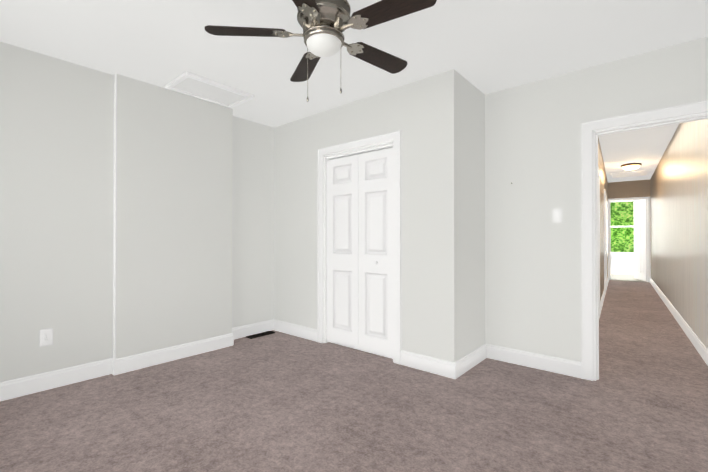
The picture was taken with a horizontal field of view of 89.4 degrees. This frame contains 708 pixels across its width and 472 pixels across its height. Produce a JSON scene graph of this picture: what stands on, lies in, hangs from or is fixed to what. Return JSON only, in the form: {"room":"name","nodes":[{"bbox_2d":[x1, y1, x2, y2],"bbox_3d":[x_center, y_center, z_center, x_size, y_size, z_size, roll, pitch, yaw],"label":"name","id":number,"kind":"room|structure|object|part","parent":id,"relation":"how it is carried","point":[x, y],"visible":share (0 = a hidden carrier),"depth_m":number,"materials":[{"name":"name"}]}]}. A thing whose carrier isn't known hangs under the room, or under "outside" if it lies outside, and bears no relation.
{"room":"empty bedroom","nodes":[
{"label":"empty bedroom","id":0,"kind":"room"},
{"bbox_2d":[113,74,116,358],"bbox_3d":[-2.006,-0.167,3.003,0.054,2.382,0.003,0,0,40],"label":"wall","id":1,"kind":"structure","parent":0,"point":[114,244],"depth_m":3.00,"materials":[{"name":"white paint"}]},
{"bbox_2d":[0,42,232,381],"bbox_3d":[-2.316,-0.274,2.833,0.305,2.850,2.805,0,0,40],"label":"wall","id":2,"kind":"structure","parent":0,"point":[174,177],"depth_m":2.97,"materials":[{"name":"grey paint"}]},
{"bbox_2d":[40,328,52,345],"bbox_3d":[-2.305,0.758,2.682,0.009,0.120,0.074,0,0,40],"label":"electrical outlet","id":3,"kind":"object","parent":2,"relation":"attached to","point":[46,336],"visible":1,"depth_m":2.68,"materials":[{"name":"white plastic"}]},
{"bbox_2d":[0,319,580,400],"bbox_3d":[-0.307,1.083,2.087,4.100,0.128,4.050,0,0,40],"label":"baseboard","id":4,"kind":"structure","parent":2,"relation":"attached to","point":[19,387],"depth_m":3.08,"materials":[{"name":"white paint"}]},
{"bbox_2d":[232,116,273,327],"bbox_3d":[-1.260,-0.265,4.291,0.200,2.850,0.785,0,0,40],"label":"wall","id":5,"kind":"structure","parent":0,"point":[253,235],"depth_m":4.21,"materials":[{"name":"grey paint"}]},
{"bbox_2d":[0,280,707,471],"bbox_3d":[2.397,1.214,4.964,5.600,0.100,13.100,0,0,40],"label":"floor carpet","id":6,"kind":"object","parent":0,"point":[277,401],"depth_m":2.31,"materials":[{"name":"carpet"}]},
{"bbox_2d":[246,331,274,338],"bbox_3d":[-1.089,1.153,4.186,0.105,0.012,0.330,0,0,40],"label":"air vent register","id":7,"kind":"object","parent":6,"relation":"on","point":[260,334],"visible":0.98,"depth_m":4.17,"materials":[{"name":"brown metal"}]},
{"bbox_2d":[0,0,707,127],"bbox_3d":[-0.399,-1.413,2.102,4.480,0.100,4.171,0,0,40],"label":"ceiling","id":8,"kind":"structure","parent":0,"point":[486,46],"depth_m":2.50,"materials":[{"name":"white paint"}]},
{"bbox_2d":[165,72,253,107],"bbox_3d":[-1.335,-1.344,3.339,0.420,0.024,0.650,0,0,40],"label":"ceiling hatch","id":9,"kind":"object","parent":8,"relation":"in","point":[192,85],"depth_m":3.30,"materials":[{"name":"white paint"}]},
{"bbox_3d":[-1.335,-1.349,3.339,0.340,0.014,0.570,0,0,40],"label":"panel","id":10,"kind":"part","parent":9,"relation":"part of","materials":[{"name":"paint"}]},
{"bbox_2d":[164,71,254,95],"bbox_3d":[-1.335,-1.355,3.339,0.432,0.002,0.662,0,0,40],"label":"ceiling hatch trim edge","id":11,"kind":"structure","parent":8,"relation":"attached to","point":[205,78],"depth_m":3.12,"materials":[{"name":"paint"}]},
{"bbox_2d":[205,0,436,101],"bbox_3d":[-0.134,-1.075,2.056,1.258,0.577,1.265,0,0,40],"label":"ceiling fan","id":12,"kind":"object","parent":8,"relation":"hanging from","point":[324,24],"visible":1,"depth_m":1.99,"materials":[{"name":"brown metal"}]},
{"bbox_3d":[-0.173,-1.079,2.057,0.200,0.069,0.200,0,0,40],"label":"lamp shade","id":13,"kind":"part","parent":12,"relation":"part of","materials":[{"name":"white glass"}]},
{"bbox_3d":[-0.174,-0.977,2.079,0.193,0.380,0.104,0,0,40],"label":"cord","id":14,"kind":"part","parent":12,"relation":"part of","materials":[{"name":"silver metal"}]},
{"bbox_2d":[274,69,459,361],"bbox_3d":[-0.058,-0.268,3.716,2.375,2.850,0.100,0,0,40],"label":"wall","id":15,"kind":"structure","parent":0,"point":[422,115],"depth_m":3.18,"materials":[{"name":"grey paint"}]},
{"bbox_2d":[317,130,400,364],"bbox_3d":[0.046,0.102,3.609,1.064,2.107,0.124,0,0,40],"label":"trim","id":16,"kind":"structure","parent":15,"relation":"attached to","point":[376,142],"depth_m":3.56,"materials":[{"name":"white paint"}]},
{"bbox_2d":[327,148,392,358],"bbox_3d":[0.043,0.162,3.605,0.878,1.965,0.073,0,0,40],"label":"bifold closet door","id":17,"kind":"structure","parent":15,"relation":"in","point":[359,251],"depth_m":3.58,"materials":[{"name":"white paint"}]},
{"bbox_2d":[459,74,484,358],"bbox_3d":[1.067,-0.271,3.282,0.100,2.850,0.700,0,0,40],"label":"wall","id":18,"kind":"structure","parent":0,"point":[472,209],"depth_m":3.18,"materials":[{"name":"grey paint"}]},
{"bbox_2d":[331,37,707,361],"bbox_3d":[1.015,-0.268,3.707,4.420,2.850,0.120,0,0,40],"label":"wall","id":19,"kind":"structure","parent":0,"point":[532,249],"depth_m":3.07,"materials":[{"name":"grey paint"}]},
{"bbox_2d":[552,208,561,222],"bbox_3d":[1.715,-0.173,3.020,0.074,0.120,0.016,0,0,40],"label":"light switch","id":20,"kind":"object","parent":19,"relation":"attached to","point":[557,215],"visible":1,"depth_m":3.02,"materials":[{"name":"white plastic"}]},
{"bbox_2d":[580,100,707,380],"bbox_3d":[2.220,0.114,2.677,0.869,2.073,0.168,0,0,40],"label":"door frame","id":21,"kind":"structure","parent":19,"relation":"attached to","point":[591,131],"depth_m":2.86,"materials":[{"name":"white paint"}]},
{"bbox_2d":[598,138,607,300],"bbox_3d":[4.918,-0.248,7.152,0.120,2.850,6.840,0,0,37],"label":"wall","id":22,"kind":"structure","parent":0,"point":[603,181],"depth_m":6.51,"materials":[{"name":"beige paint"}]},
{"bbox_2d":[598,167,606,309],"bbox_3d":[4.287,0.117,6.180,0.020,2.110,4.250,0,0,37],"label":"door frame","id":23,"kind":"structure","parent":22,"relation":"attached to","point":[605,257],"depth_m":7.15,"materials":[{"name":"white paint"}]},
{"bbox_2d":[599,199,609,317],"bbox_3d":[4.947,0.074,7.063,0.030,2.205,6.766,0,0,37],"label":"trim","id":24,"kind":"structure","parent":22,"relation":"attached to","point":[603,296],"depth_m":9.73,"materials":[{"name":"white paint"}]},
{"bbox_2d":[608,180,649,198],"bbox_3d":[7.326,-0.233,9.549,0.890,2.850,0.120,0,0,37],"label":"wall","id":25,"kind":"structure","parent":0,"point":[632,189],"depth_m":9.49,"materials":[{"name":"beige paint"}]},
{"bbox_2d":[610,197,648,281],"bbox_3d":[7.322,0.089,9.534,0.840,2.205,0.146,0,0,37],"label":"trim","id":26,"kind":"structure","parent":25,"relation":"attached to","point":[634,198],"depth_m":9.55,"materials":[{"name":"white paint"}]},
{"bbox_2d":[634,199,647,280],"bbox_3d":[7.796,0.111,9.731,0.329,2.140,0.741,0,0,40],"label":"door","id":27,"kind":"structure","parent":25,"relation":"in","point":[640,244],"depth_m":9.69,"materials":[{"name":"white paint"}]},
{"bbox_2d":[611,274,647,281],"bbox_3d":[7.800,1.235,10.440,2.500,0.084,2.010,0,0,37],"label":"floor","id":28,"kind":"structure","parent":0,"point":[619,277],"depth_m":10.03,"materials":[{"name":"white"}]},
{"bbox_2d":[611,258,647,270],"bbox_3d":[8.356,-0.223,11.200,2.500,2.850,0.140,0,0,37],"label":"wall","id":29,"kind":"structure","parent":0,"point":[622,264],"depth_m":11.11,"materials":[{"name":"white paint"}]},
{"bbox_2d":[610,199,647,257],"bbox_3d":[8.447,-0.264,11.071,1.180,1.890,0.160,0,0,37],"label":"window","id":30,"kind":"structure","parent":29,"relation":"in","point":[622,254],"depth_m":11.11,"materials":[{"name":"white paint"}]},
{"bbox_2d":[598,123,678,182],"bbox_3d":[4.235,-1.528,6.296,2.210,0.100,9.040,0,0,37],"label":"ceiling","id":31,"kind":"structure","parent":0,"point":[646,148],"depth_m":6.05,"materials":[{"name":"white paint"}]},
{"bbox_2d":[621,163,641,170],"bbox_3d":[5.699,-1.409,7.364,0.343,0.125,0.343,0,0,40],"label":"hall ceiling light","id":32,"kind":"object","parent":31,"relation":"attached to","point":[631,166],"visible":1,"depth_m":7.27,"materials":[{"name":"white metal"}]},
{"bbox_3d":[5.699,-1.398,7.364,0.303,0.075,0.303,0,0,40],"label":"lamp shade","id":33,"kind":"part","parent":32,"relation":"part of","materials":[{"name":"white glass"}]},
{"bbox_2d":[650,119,707,348],"bbox_3d":[5.104,-0.256,5.707,0.120,2.850,8.940,0,0,37],"label":"wall","id":34,"kind":"structure","parent":0,"point":[679,221],"depth_m":4.41,"materials":[{"name":"beige paint"}]},
{"bbox_2d":[649,197,707,365],"bbox_3d":[5.066,0.067,5.770,0.020,2.205,8.700,0,0,37],"label":"trim","id":35,"kind":"structure","parent":34,"relation":"attached to","point":[699,346],"depth_m":4.60,"materials":[{"name":"white paint"}]},
{"label":"outside","id":36,"kind":"structure","parent":0,"visible":0},
{"bbox_3d":[10.522,1.393,13.942,11.000,0.250,6.860,0,0,37],"label":"ground","id":37,"kind":"structure","parent":36,"visible":0},
{"bbox_2d":[610,201,635,251],"bbox_3d":[10.496,-2.042,13.928,13.000,7.480,3.947,0,0,37],"label":"foliage","id":38,"kind":"object","parent":37,"relation":"on","point":[622,214],"visible":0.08,"depth_m":12.70,"materials":[{"name":"green plant"}]}
]}

